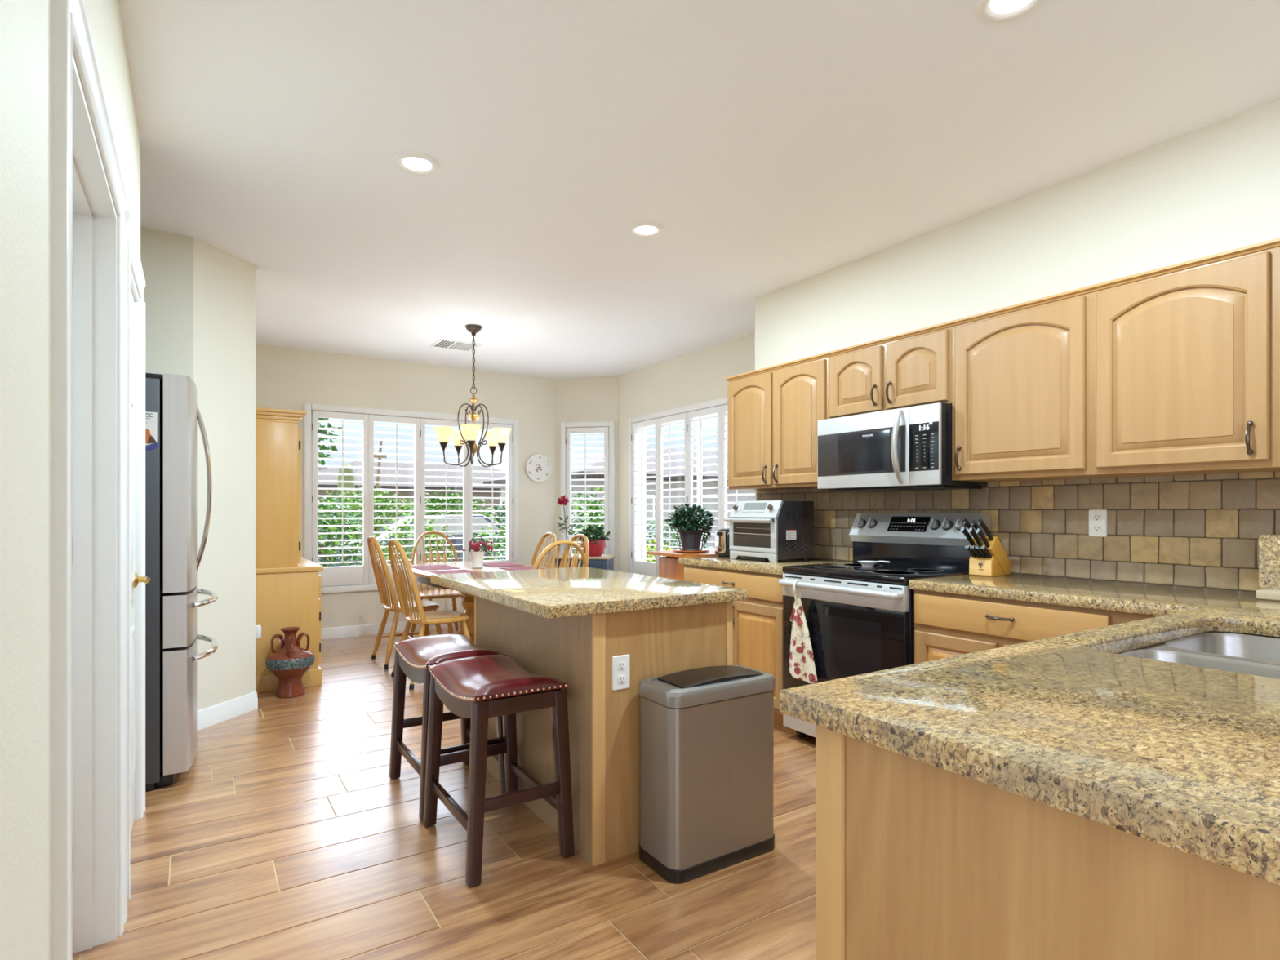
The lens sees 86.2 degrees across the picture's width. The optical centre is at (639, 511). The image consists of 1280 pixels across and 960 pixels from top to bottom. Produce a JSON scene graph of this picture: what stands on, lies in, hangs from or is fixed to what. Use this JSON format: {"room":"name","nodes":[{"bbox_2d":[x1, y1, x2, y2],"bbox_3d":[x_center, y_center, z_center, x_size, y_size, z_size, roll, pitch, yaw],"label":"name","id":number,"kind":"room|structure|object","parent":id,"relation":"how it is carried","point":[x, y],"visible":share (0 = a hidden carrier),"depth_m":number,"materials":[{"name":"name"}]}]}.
{"room":"kitchen","nodes":[
{"label":"kitchen","id":0,"kind":"room"},
{"bbox_2d":[0,0,140,959],"bbox_3d":[-1.508,-0.152,1.210,0.825,2.743,3.270,0,0,-33],"label":"wall","id":1,"kind":"structure","parent":0,"point":[25,25],"depth_m":0.94,"materials":[{"name":"paint"}]},
{"bbox_2d":[52,0,127,959],"bbox_3d":[-1.299,0.134,1.535,0.161,2.170,1.130,0,0,-33],"label":"trim","id":2,"kind":"structure","parent":1,"relation":"attached to","point":[90,194],"depth_m":1.89,"materials":[{"name":"white wood"}]},
{"bbox_2d":[124,210,151,900],"bbox_3d":[-1.879,0.139,2.428,0.159,2.160,0.780,0,0,-33],"label":"door","id":3,"kind":"structure","parent":1,"relation":"attached to","point":[135,277],"depth_m":2.70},
{"bbox_2d":[140,226,255,711],"bbox_3d":[-2.988,-0.152,3.360,0.879,2.743,2.018,0,0,11],"label":"wall","id":4,"kind":"structure","parent":0,"point":[199,296],"depth_m":3.96,"materials":[{"name":"paint"}]},
{"bbox_2d":[196,691,257,730],"bbox_3d":[-2.421,1.167,4.011,0.014,0.105,0.450,0,0,13],"label":"baseboard","id":5,"kind":"structure","parent":4,"relation":"attached to","point":[208,717],"depth_m":4.00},
{"bbox_2d":[255,344,555,628],"bbox_3d":[-2.339,-0.152,7.070,3.155,2.743,0.150,0,0,-33],"label":"wall","id":6,"kind":"structure","parent":0,"point":[286,378],"depth_m":6.98,"materials":[{"name":"paint"}]},
{"bbox_2d":[321,621,459,639],"bbox_3d":[-2.294,1.167,7.001,3.155,0.105,0.014,0,0,-33],"label":"baseboard","id":7,"kind":"structure","parent":6,"relation":"attached to","point":[373,628],"depth_m":6.72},
{"bbox_2d":[303,403,518,593],"bbox_3d":[-2.298,-0.121,7.076,2.150,1.800,0.185,0,0,-33],"label":"window","id":8,"kind":"structure","parent":6,"relation":"in","point":[308,407],"depth_m":6.73,"materials":[{"name":"white wood"}]},
{"bbox_2d":[311,410,368,586],"bbox_3d":[-2.888,-0.121,6.597,0.505,1.672,0.090,0,0,-33],"label":"plantation shutter","id":9,"kind":"object","parent":8,"relation":"attached to","point":[346,575],"visible":0.92,"depth_m":6.57,"materials":[{"name":"white wood"}]},
{"bbox_2d":[368,414,420,584],"bbox_3d":[-2.462,-0.121,6.873,0.505,1.672,0.090,0,0,-33],"label":"plantation shutter","id":10,"kind":"object","parent":8,"relation":"attached to","point":[371,418],"visible":0.87,"depth_m":6.84,"materials":[{"name":"white wood"}]},
{"bbox_2d":[420,417,467,563],"bbox_3d":[-2.045,-0.121,7.144,0.505,1.672,0.090,0,0,-33],"label":"plantation shutter","id":11,"kind":"object","parent":8,"relation":"attached to","point":[423,421],"visible":0.66,"depth_m":7.11,"materials":[{"name":"white wood"}]},
{"bbox_2d":[467,422,513,562],"bbox_3d":[-1.619,-0.121,7.420,0.505,1.672,0.090,0,0,-33],"label":"plantation shutter","id":12,"kind":"object","parent":8,"relation":"attached to","point":[510,439],"visible":0.7,"depth_m":7.43,"materials":[{"name":"white wood"}]},
{"bbox_2d":[525,453,551,482],"bbox_3d":[-1.145,-0.493,7.734,0.326,0.326,0.026,0,0,-33],"label":"wall plate","id":13,"kind":"object","parent":6,"relation":"attached to","point":[538,467],"visible":1,"depth_m":7.74,"materials":[{"name":"white ceramic"}]},
{"bbox_2d":[72,626,815,959],"bbox_3d":[-2.168,1.244,2.242,9.800,0.050,8.680,0,0,-33],"label":"floor","id":14,"kind":"structure","parent":0,"point":[288,833],"depth_m":2.31,"materials":[{"name":"wood"}]},
{"bbox_2d":[145,373,218,791],"bbox_3d":[-2.568,0.306,3.192,1.021,1.825,0.850,0,0,-33],"label":"refrigerator","id":15,"kind":"object","parent":14,"relation":"on","point":[172,563],"visible":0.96,"depth_m":3.02,"materials":[{"name":"silver metal"}]},
{"bbox_2d":[145,411,157,449],"bbox_3d":[-2.161,-0.351,2.947,0.129,0.164,0.002,0,0,-33],"label":"flyer","id":16,"kind":"object","parent":15,"relation":"attached to","point":[151,418],"visible":0.46,"depth_m":2.97,"materials":[{"name":"paper"}]},
{"bbox_2d":[145,428,155,443],"bbox_3d":[-2.130,-0.328,2.966,0.051,0.063,0.001,0,0,-33],"label":"picture","id":17,"kind":"object","parent":16,"relation":"attached to","point":[150,433],"depth_m":2.97},
{"bbox_2d":[255,407,323,693],"bbox_3d":[-2.725,0.261,5.187,0.448,1.917,1.208,0,0,-33],"label":"hutch","id":18,"kind":"object","parent":14,"relation":"on","point":[288,584],"visible":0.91,"depth_m":4.67,"materials":[{"name":"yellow wood"}]},
{"bbox_2d":[265,626,315,697],"bbox_3d":[-2.327,0.998,4.551,0.294,0.442,0.294,0,0,-33],"label":"urn","id":19,"kind":"object","parent":14,"relation":"on","point":[289,664],"visible":1,"depth_m":4.48,"materials":[{"name":"brown ceramic"}]},
{"bbox_2d":[367,535,442,669],"bbox_3d":[-1.918,0.706,5.585,0.565,1.030,0.486,0,0,-33],"label":"dining chair","id":20,"kind":"object","parent":14,"relation":"on","point":[393,606],"visible":0.83,"depth_m":5.48,"materials":[{"name":"brown wood"}]},
{"bbox_2d":[387,538,470,689],"bbox_3d":[-1.531,0.706,4.988,0.565,1.030,0.486,0,0,-35],"label":"dining chair","id":21,"kind":"object","parent":14,"relation":"on","point":[422,618],"visible":0.63,"depth_m":4.88,"materials":[{"name":"brown wood"}]},
{"bbox_2d":[409,531,464,637],"bbox_3d":[-1.889,0.706,6.483,0.486,1.030,0.565,0,0,-33],"label":"dining chair","id":22,"kind":"object","parent":14,"relation":"on","point":[439,593],"visible":0.44,"depth_m":6.59,"materials":[{"name":"brown wood"}]},
{"bbox_2d":[389,634,506,821],"bbox_3d":[-0.843,0.898,3.011,0.384,0.642,0.544,0,0,-33],"label":"bar stool","id":23,"kind":"object","parent":14,"relation":"on","point":[414,656],"visible":0.64,"depth_m":2.99,"materials":[{"name":"brown wood"}]},
{"bbox_2d":[395,634,506,669],"bbox_3d":[-0.843,0.617,3.011,0.336,0.079,0.524,0,0,-33],"label":"seat cushion","id":24,"kind":"object","parent":23,"relation":"on","point":[422,652],"depth_m":2.98,"materials":[{"name":"red leather"}]},
{"bbox_2d":[405,561,549,644],"bbox_3d":[-1.333,0.840,5.606,1.030,0.754,1.610,0,0,-33],"label":"dining table","id":25,"kind":"object","parent":14,"relation":"on","point":[423,576],"visible":0.22,"depth_m":5.50,"materials":[{"name":"brown wood"}]},
{"bbox_2d":[411,564,459,570],"bbox_3d":[-1.702,0.461,5.642,0.300,0.003,0.440,0,0,-33],"label":"placemat","id":26,"kind":"object","parent":25,"relation":"on","point":[432,566],"visible":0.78,"depth_m":5.59,"materials":[{"name":"fabric"}]},
{"bbox_2d":[428,569,476,573],"bbox_3d":[-1.397,0.461,5.172,0.300,0.003,0.440,0,0,-33],"label":"placemat","id":27,"kind":"object","parent":25,"relation":"on","point":[448,571],"visible":0.54,"depth_m":5.21,"materials":[{"name":"fabric"}]},
{"bbox_2d":[469,535,486,568],"bbox_3d":[-1.335,0.328,5.617,0.121,0.268,0.120,0,0,-33],"label":"vase","id":28,"kind":"object","parent":25,"relation":"on","point":[477,557],"visible":0.97,"depth_m":5.58,"materials":[{"name":"white ceramic"}]},
{"bbox_2d":[462,540,493,552],"bbox_3d":[-1.324,0.334,5.627,0.237,0.190,0.214,0,0,39],"label":"bunch","id":29,"kind":"object","parent":28,"relation":"in","point":[476,546],"visible":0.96,"depth_m":5.59,"materials":[{"name":"red plant"}]},
{"bbox_2d":[482,561,524,566],"bbox_3d":[-1.237,0.461,5.991,0.300,0.003,0.440,0,0,-33],"label":"placemat","id":30,"kind":"object","parent":25,"relation":"on","point":[501,563],"visible":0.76,"depth_m":5.94,"materials":[{"name":"fabric"}]},
{"bbox_2d":[422,654,574,886],"bbox_3d":[-0.538,0.898,2.541,0.384,0.642,0.544,0,0,-33],"label":"bar stool","id":31,"kind":"object","parent":14,"relation":"on","point":[478,688],"visible":1,"depth_m":2.40,"materials":[{"name":"brown wood"}]},
{"bbox_2d":[429,654,568,702],"bbox_3d":[-0.538,0.617,2.541,0.336,0.079,0.524,0,0,-33],"label":"seat cushion","id":32,"kind":"object","parent":31,"relation":"on","point":[486,677],"depth_m":2.41,"materials":[{"name":"red leather"}]},
{"bbox_2d":[530,532,556,568],"bbox_3d":[-1.061,0.706,6.248,0.565,1.030,0.486,0,0,-33],"label":"dining chair","id":33,"kind":"object","parent":14,"relation":"on","point":[552,562],"visible":0.23,"depth_m":6.36,"materials":[{"name":"brown wood"}]},
{"bbox_2d":[532,540,587,569],"bbox_3d":[-0.647,0.706,4.767,0.486,1.030,0.565,0,0,-33],"label":"dining chair","id":34,"kind":"object","parent":14,"relation":"on","point":[550,546],"visible":0.12,"depth_m":4.54,"materials":[{"name":"brown wood"}]},
{"bbox_2d":[558,533,589,568],"bbox_3d":[-0.724,0.706,5.729,0.565,1.030,0.486,0,0,-35],"label":"dining chair","id":35,"kind":"object","parent":14,"relation":"on","point":[586,544],"visible":0.19,"depth_m":5.86,"materials":[{"name":"brown wood"}]},
{"bbox_2d":[555,554,616,570],"bbox_3d":[-0.574,0.841,7.126,0.580,0.757,0.441,0,0,8],"label":"base cabinet","id":36,"kind":"object","parent":14,"relation":"on","point":[603,562],"visible":0.2,"depth_m":6.93,"materials":[{"name":"blue paint"}]},
{"bbox_2d":[563,532,569,555],"bbox_3d":[-0.771,0.341,7.164,0.068,0.243,0.068,0,0,-33],"label":"bud vase","id":37,"kind":"object","parent":36,"relation":"on","point":[566,535],"visible":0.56,"depth_m":7.14,"materials":[{"name":"white glass"}]},
{"bbox_2d":[556,494,573,534],"bbox_3d":[-0.778,0.131,7.157,0.183,0.616,0.192,0,0,5],"label":"flower","id":38,"kind":"object","parent":37,"relation":"in","point":[562,500],"visible":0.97,"depth_m":7.11,"materials":[{"name":"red plant"}]},
{"bbox_2d":[578,524,610,556],"bbox_3d":[-0.480,0.297,7.077,0.335,0.330,0.370,0,0,-33],"label":"potted plant","id":39,"kind":"object","parent":36,"relation":"on","point":[597,543],"visible":0.85,"depth_m":7.01,"materials":[{"name":"green plant"}]},
{"bbox_2d":[474,595,732,866],"bbox_3d":[-0.217,0.783,3.026,0.643,0.872,1.204,0,0,-33],"label":"base cabinet","id":40,"kind":"object","parent":14,"relation":"on","point":[604,722],"visible":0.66,"depth_m":2.46,"materials":[{"name":"brown wood"}]},
{"bbox_2d":[431,566,747,618],"bbox_3d":[-0.297,0.326,2.991,0.855,0.043,1.318,0,0,-33],"label":"countertop","id":41,"kind":"structure","parent":40,"relation":"on","point":[567,592],"depth_m":2.66,"materials":[{"name":"beige stone"}]},
{"bbox_2d":[612,653,629,690],"bbox_3d":[-0.066,0.567,2.409,0.072,0.120,0.008,0,0,-33],"label":"wall outlet","id":42,"kind":"object","parent":40,"relation":"attached to","point":[620,664],"visible":1,"depth_m":2.40,"materials":[{"name":"white plastic"}]},
{"bbox_2d":[646,549,718,580],"bbox_3d":[0.420,0.758,5.015,0.560,0.922,0.560,0,0,-33],"label":"cart","id":43,"kind":"object","parent":14,"relation":"on","point":[669,567],"visible":0.12,"depth_m":4.90,"materials":[{"name":"red wood"}]},
{"bbox_2d":[672,549,709,552],"bbox_3d":[0.376,0.290,5.046,0.274,0.014,0.274,0,0,-33],"label":"saucer","id":44,"kind":"object","parent":43,"relation":"on","point":[675,550],"visible":0.7,"depth_m":4.95,"materials":[{"name":"ceramic"}]},
{"bbox_2d":[663,503,715,551],"bbox_3d":[0.370,0.112,5.052,0.366,0.348,0.385,0,0,-33],"label":"potted plant","id":45,"kind":"object","parent":44,"relation":"on","point":[691,532],"visible":1,"depth_m":4.99,"materials":[{"name":"green plant"}]},
{"bbox_2d":[678,529,703,550],"bbox_3d":[0.376,0.206,5.046,0.184,0.145,0.184,0,0,-33],"label":"pot","id":46,"kind":"object","parent":44,"relation":"on","point":[691,540],"depth_m":4.98,"materials":[{"name":"ceramic"}]},
{"bbox_2d":[639,665,774,883],"bbox_3d":[0.243,0.899,2.447,0.474,0.640,0.238,0,0,-33],"label":"trash can","id":47,"kind":"object","parent":14,"relation":"on","point":[707,733],"visible":1,"depth_m":2.33,"materials":[{"name":"grey metal"}]},
{"bbox_2d":[684,564,798,733],"bbox_3d":[0.796,0.783,4.282,0.708,0.872,0.940,0,0,-33],"label":"base cabinet","id":48,"kind":"object","parent":14,"relation":"on","point":[757,620],"visible":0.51,"depth_m":3.90,"materials":[{"name":"brown wood"}]},
{"bbox_2d":[678,555,850,575],"bbox_3d":[0.803,0.326,4.300,0.680,0.043,0.967,0,0,-33],"label":"countertop","id":49,"kind":"structure","parent":48,"relation":"on","point":[766,566],"depth_m":4.12,"materials":[{"name":"beige stone"}]},
{"bbox_2d":[715,528,729,557],"bbox_3d":[0.647,0.210,4.656,0.290,0.188,0.160,0,0,-33],"label":"toaster","id":50,"kind":"object","parent":49,"relation":"on","point":[722,535],"visible":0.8,"depth_m":4.57,"materials":[{"name":"silver metal"}]},
{"bbox_2d":[724,500,813,563],"bbox_3d":[0.806,0.118,4.299,0.361,0.371,0.432,0,0,-33],"label":"toaster oven","id":51,"kind":"object","parent":49,"relation":"on","point":[774,531],"visible":1,"depth_m":4.16,"materials":[{"name":"silver metal"}]},
{"bbox_2d":[740,555,766,560],"bbox_3d":[0.702,0.286,4.226,0.016,0.024,0.220,0,0,-33],"label":"tray","id":52,"kind":"object","parent":51,"relation":"on","point":[752,557],"depth_m":4.20,"materials":[{"name":"black plastic"}]},
{"bbox_2d":[777,512,990,737],"bbox_3d":[1.234,0.613,3.540,0.748,1.212,0.765,0,0,-33],"label":"electric range","id":53,"kind":"object","parent":14,"relation":"on","point":[860,620],"visible":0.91,"depth_m":3.44,"materials":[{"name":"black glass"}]},
{"bbox_2d":[788,579,817,683],"bbox_3d":[0.825,0.614,3.526,0.063,0.525,0.210,0,0,-33],"label":"hanging towel","id":54,"kind":"object","parent":53,"relation":"hanging from","point":[802,663],"visible":0.99,"depth_m":3.53,"materials":[{"name":"fabric"}]},
{"bbox_2d":[782,561,968,584],"bbox_3d":[1.222,0.310,3.532,0.588,0.033,0.765,0,0,-33],"label":"cooktop","id":55,"kind":"object","parent":53,"relation":"in","point":[852,572],"depth_m":3.43,"materials":[{"name":"black glass"}]},
{"bbox_2d":[914,589,1155,663],"bbox_3d":[1.763,0.783,2.790,0.708,0.872,1.045,0,0,-33],"label":"base cabinet","id":56,"kind":"object","parent":14,"relation":"on","point":[946,625],"visible":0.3,"depth_m":2.77,"materials":[{"name":"brown wood"}]},
{"bbox_2d":[815,631,1279,959],"bbox_3d":[1.578,0.783,1.456,2.470,0.872,0.928,0,0,-33],"label":"base cabinet","id":57,"kind":"object","parent":14,"relation":"on","point":[916,860],"visible":0.4,"depth_m":0.92,"materials":[{"name":"brown wood"}]},
{"bbox_2d":[779,573,1279,884],"bbox_3d":[1.276,0.326,1.883,2.514,0.043,2.052,0,0,-33],"label":"countertop","id":58,"kind":"structure","parent":57,"relation":"on","point":[1185,758],"depth_m":1.01,"materials":[{"name":"beige stone"}]},
{"bbox_2d":[968,535,1012,576],"bbox_3d":[1.690,0.210,3.297,0.183,0.187,0.115,0,0,-33],"label":"knife block","id":59,"kind":"object","parent":58,"relation":"on","point":[1000,564],"visible":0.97,"depth_m":3.24,"materials":[{"name":"brown wood"}]},
{"bbox_2d":[1117,631,1279,679],"bbox_3d":[1.455,0.437,1.575,0.905,0.174,0.520,0,0,-33],"label":"double sink","id":60,"kind":"object","parent":58,"relation":"in","point":[1237,652],"visible":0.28,"depth_m":1.83,"materials":[{"name":"metal"}]},
{"bbox_2d":[1256,588,1279,600],"bbox_3d":[2.309,0.289,2.321,0.200,0.030,0.283,0,0,-33],"label":"tray","id":61,"kind":"object","parent":58,"relation":"on","point":[1266,593],"visible":0.8,"depth_m":2.36,"materials":[{"name":"beige wood"}]},
{"bbox_2d":[1258,534,1279,589],"bbox_3d":[2.318,0.177,2.344,0.030,0.191,0.293,0,0,-33],"label":"granite slab","id":62,"kind":"object","parent":61,"relation":"on","point":[1268,544],"visible":1,"depth_m":2.43,"materials":[{"name":"beige stone"}]},
{"bbox_2d":[555,377,617,571],"bbox_3d":[-0.599,-0.152,7.869,0.736,2.743,0.150,0,0,11],"label":"wall","id":63,"kind":"structure","parent":0,"point":[578,399],"depth_m":7.80,"materials":[{"name":"paint"}]},
{"bbox_2d":[560,421,614,570],"bbox_3d":[-0.583,-0.121,7.848,0.635,1.800,0.185,0,0,11],"label":"window","id":64,"kind":"structure","parent":63,"relation":"in","point":[611,424],"depth_m":7.72,"materials":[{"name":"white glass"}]},
{"bbox_2d":[565,426,608,555],"bbox_3d":[-0.599,-0.121,7.774,0.499,1.672,0.099,0,0,8],"label":"plantation shutter","id":65,"kind":"object","parent":64,"relation":"attached to","point":[590,429],"visible":0.66,"depth_m":7.74,"materials":[{"name":"white wood"}]},
{"bbox_2d":[617,333,755,573],"bbox_3d":[0.643,-0.152,6.482,0.150,2.743,3.060,0,0,-33],"label":"wall","id":66,"kind":"structure","parent":0,"point":[699,376],"depth_m":6.91,"materials":[{"name":"paint"}]},
{"bbox_2d":[628,396,727,573],"bbox_3d":[0.531,-0.121,6.624,0.185,1.800,2.140,0,0,-33],"label":"window","id":67,"kind":"structure","parent":66,"relation":"in","point":[723,401],"depth_m":7.43,"materials":[{"name":"white wood"}]},
{"bbox_2d":[631,417,657,577],"bbox_3d":[0.058,-0.121,7.213,0.100,1.672,0.502,0,0,-30],"label":"plantation shutter","id":68,"kind":"object","parent":67,"relation":"attached to","point":[646,568],"visible":0.84,"depth_m":7.22,"materials":[{"name":"white wood"}]},
{"bbox_2d":[657,412,687,577],"bbox_3d":[0.332,-0.121,6.790,0.100,1.672,0.504,0,0,-30],"label":"plantation shutter","id":69,"kind":"object","parent":67,"relation":"attached to","point":[682,416],"visible":0.66,"depth_m":6.82,"materials":[{"name":"white wood"}]},
{"bbox_2d":[686,405,720,550],"bbox_3d":[0.602,-0.121,6.374,0.100,1.672,0.502,0,0,-30],"label":"plantation shutter","id":70,"kind":"object","parent":67,"relation":"attached to","point":[715,410],"visible":0.66,"depth_m":6.35,"materials":[{"name":"white wood"}]},
{"bbox_2d":[720,404,755,528],"bbox_3d":[0.876,-0.121,5.951,0.100,1.672,0.504,0,0,-30],"label":"plantation shutter","id":71,"kind":"object","parent":66,"relation":"attached to","point":[723,407],"visible":0.2,"depth_m":6.12,"materials":[{"name":"white wood"}]},
{"bbox_2d":[119,0,1279,378],"bbox_3d":[-1.046,-1.584,1.706,8.500,0.120,10.800,0,0,-33],"label":"ceiling","id":72,"kind":"structure","parent":0,"point":[774,145],"depth_m":2.77,"materials":[{"name":"paint"}]},
{"bbox_2d":[393,151,440,175],"bbox_3d":[-0.975,-1.518,2.991,0.196,0.011,0.196,0,0,-33],"label":"recessed light","id":73,"kind":"object","parent":72,"relation":"in","point":[412,162],"visible":1,"depth_m":2.98,"materials":[{"name":"white"}]},
{"bbox_2d":[431,338,482,351],"bbox_3d":[-1.680,-1.520,6.252,0.380,0.008,0.320,0,0,-33],"label":"ceiling vent","id":74,"kind":"object","parent":72,"relation":"in","point":[442,343],"visible":0.98,"depth_m":6.22,"materials":[{"name":"white metal"}]},
{"bbox_2d":[435,340,476,351],"bbox_3d":[-1.685,-1.517,6.249,0.309,0.002,0.260,0,0,-33],"label":"grille","id":75,"kind":"object","parent":74,"relation":"attached to","point":[451,344],"depth_m":6.25,"materials":[{"name":"white metal"}]},
{"bbox_2d":[433,324,511,466],"bbox_3d":[-1.386,-0.950,5.622,0.602,1.148,0.610,0,0,-33],"label":"chandelier","id":76,"kind":"object","parent":72,"relation":"hanging from","point":[499,436],"visible":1,"depth_m":5.59,"materials":[{"name":"brown metal"}]},
{"bbox_2d":[627,222,664,237],"bbox_3d":[0.034,-1.518,3.692,0.196,0.011,0.196,0,0,-33],"label":"recessed light","id":77,"kind":"object","parent":72,"relation":"in","point":[641,229],"visible":1,"depth_m":3.68,"materials":[{"name":"white"}]},
{"bbox_2d":[976,0,1044,22],"bbox_3d":[1.105,-1.518,2.027,0.196,0.011,0.196,0,0,-33],"label":"recessed light","id":78,"kind":"object","parent":72,"relation":"in","point":[988,11],"visible":1,"depth_m":2.06,"materials":[{"name":"white"}]},
{"bbox_2d":[755,98,1279,592],"bbox_3d":[3.068,-0.152,2.143,0.799,2.743,7.060,0,0,-33],"label":"wall","id":79,"kind":"structure","parent":0,"point":[1214,188],"depth_m":3.08,"materials":[{"name":"paint"}]},
{"bbox_2d":[724,352,828,490],"bbox_3d":[0.946,-0.528,4.354,0.378,0.759,0.889,0,0,-33],"label":"upper cabinet","id":80,"kind":"object","parent":79,"relation":"attached to","point":[774,412],"visible":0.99,"depth_m":4.23,"materials":[{"name":"brown wood"}]},
{"bbox_2d":[826,321,951,418],"bbox_3d":[1.395,-0.714,3.661,0.378,0.389,0.763,0,0,-33],"label":"upper cabinet","id":81,"kind":"object","parent":79,"relation":"attached to","point":[913,368],"visible":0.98,"depth_m":3.52,"materials":[{"name":"brown wood"}]},
{"bbox_2d":[817,402,987,492],"bbox_3d":[1.349,-0.315,3.631,0.469,0.402,0.756,0,0,-33],"label":"microwave","id":82,"kind":"object","parent":81,"relation":"attached to","point":[907,449],"visible":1,"depth_m":3.46,"materials":[{"name":"silver metal"}]},
{"bbox_2d":[1088,509,1106,537],"bbox_3d":[2.021,0.051,3.020,0.008,0.120,0.072,0,0,-33],"label":"wall outlet","id":83,"kind":"object","parent":79,"relation":"attached to","point":[1097,517],"visible":1,"depth_m":3.02,"materials":[{"name":"white plastic"}]},
{"bbox_2d":[949,237,1279,481],"bbox_3d":[1.979,-0.528,2.761,0.378,0.759,1.382,0,0,-33],"label":"upper cabinet","id":84,"kind":"object","parent":79,"relation":"attached to","point":[1174,369],"visible":1,"depth_m":2.63,"materials":[{"name":"brown wood"}]},
{"label":"outside","id":85,"kind":"structure","parent":0,"visible":0},
{"bbox_3d":[-22.068,1.499,61.635,150.000,0.200,112.550,0,0,-33],"label":"ground","id":86,"kind":"structure","parent":85,"visible":0},
{"bbox_2d":[318,417,342,465],"bbox_3d":[-6.848,-0.603,12.741,1.882,4.020,2.254,0,0,32],"label":"tree","id":87,"kind":"object","parent":86,"relation":"on","point":[322,447],"visible":0.06,"depth_m":13.05,"materials":[{"name":"green plant"}]},
{"bbox_2d":[318,491,377,567],"bbox_3d":[-4.891,0.545,10.598,1.565,1.717,1.280,0,0,-33],"label":"shrub","id":88,"kind":"object","parent":86,"relation":"on","point":[333,522],"visible":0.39,"depth_m":10.55,"materials":[{"name":"green plant"}]},
{"bbox_2d":[318,459,506,540],"bbox_3d":[-12.897,-0.766,39.776,16.200,4.330,10.200,0,0,-33],"label":"house","id":89,"kind":"structure","parent":86,"relation":"on","point":[359,464],"depth_m":36.33,"materials":[{"name":"paint"}]},
{"bbox_2d":[319,514,506,566],"bbox_3d":[-4.558,0.730,14.877,4.281,1.338,1.790,0,0,-33],"label":"car","id":90,"kind":"object","parent":86,"relation":"on","point":[439,521],"visible":0.06,"depth_m":14.37,"materials":[{"name":"paint"}]},
{"bbox_2d":[374,512,458,564],"bbox_3d":[-3.187,0.727,9.724,1.263,1.455,1.108,0,0,-33],"label":"shrub","id":91,"kind":"object","parent":86,"relation":"on","point":[428,528],"visible":0.19,"depth_m":9.63,"materials":[{"name":"green plant"}]},
{"bbox_2d":[404,487,498,523],"bbox_3d":[-5.028,0.366,18.179,2.650,2.077,1.921,0,0,-33],"label":"shrub","id":92,"kind":"object","parent":86,"relation":"on","point":[453,500],"visible":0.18,"depth_m":17.97,"materials":[{"name":"green plant"}]},
{"bbox_2d":[472,520,506,560],"bbox_3d":[-2.038,0.772,10.405,1.328,1.323,1.082,0,0,-33],"label":"shrub","id":93,"kind":"object","parent":86,"relation":"on","point":[489,553],"visible":0.12,"depth_m":10.22,"materials":[{"name":"green plant"}]},
{"bbox_2d":[474,501,506,528],"bbox_3d":[-4.213,0.533,21.997,2.335,1.745,2.102,0,0,-33],"label":"shrub","id":94,"kind":"object","parent":86,"relation":"on","point":[503,513],"visible":0.06,"depth_m":21.62,"materials":[{"name":"green plant"}]},
{"bbox_2d":[571,486,604,555],"bbox_3d":[-0.787,0.520,10.502,1.560,1.794,1.442,0,0,-33],"label":"shrub","id":95,"kind":"object","parent":86,"relation":"on","point":[574,520],"visible":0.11,"depth_m":10.33,"materials":[{"name":"green plant"}]},
{"bbox_2d":[483,447,755,551],"bbox_3d":[1.490,-0.691,30.357,14.200,4.180,9.200,0,0,-33],"label":"house","id":96,"kind":"structure","parent":86,"relation":"on","point":[709,460],"depth_m":25.71,"materials":[{"name":"white paint"}]},
{"bbox_2d":[645,538,674,562],"bbox_3d":[0.174,0.889,9.489,1.106,1.032,1.146,0,0,-33],"label":"shrub","id":97,"kind":"object","parent":86,"relation":"on","point":[648,548],"visible":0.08,"depth_m":9.44,"materials":[{"name":"green plant"}]},
{"bbox_2d":[645,514,713,561],"bbox_3d":[0.607,0.717,12.013,1.440,1.375,1.378,0,0,-33],"label":"shrub","id":98,"kind":"object","parent":86,"relation":"on","point":[674,535],"visible":0.2,"depth_m":11.84,"materials":[{"name":"green plant"}]},
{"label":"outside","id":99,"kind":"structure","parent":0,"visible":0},
{"bbox_3d":[0.352,1.394,27.039,150.000,0.010,7.000,0,0,-33],"label":"street","id":100,"kind":"object","parent":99,"visible":0},
{"bbox_2d":[328,462,363,538],"bbox_3d":[-9.240,-0.066,21.500,1.066,2.930,0.488,0,0,-33],"label":"saguaro","id":101,"kind":"object","parent":100,"relation":"on","point":[346,470],"visible":0.31,"depth_m":21.33,"materials":[{"name":"green plant"}]},
{"bbox_2d":[319,487,413,543],"bbox_3d":[-7.436,0.367,18.598,2.981,2.077,2.139,0,0,-33],"label":"shrub","id":102,"kind":"object","parent":100,"relation":"on","point":[378,500],"visible":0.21,"depth_m":18.48,"materials":[{"name":"green plant"}]},
{"bbox_2d":[373,437,386,528],"bbox_3d":[-8.469,-0.490,21.905,0.650,3.789,0.140,0,0,-33],"label":"utility pole","id":103,"kind":"object","parent":100,"relation":"on","point":[379,456],"visible":0.42,"depth_m":21.92,"materials":[{"name":"brown wood"}]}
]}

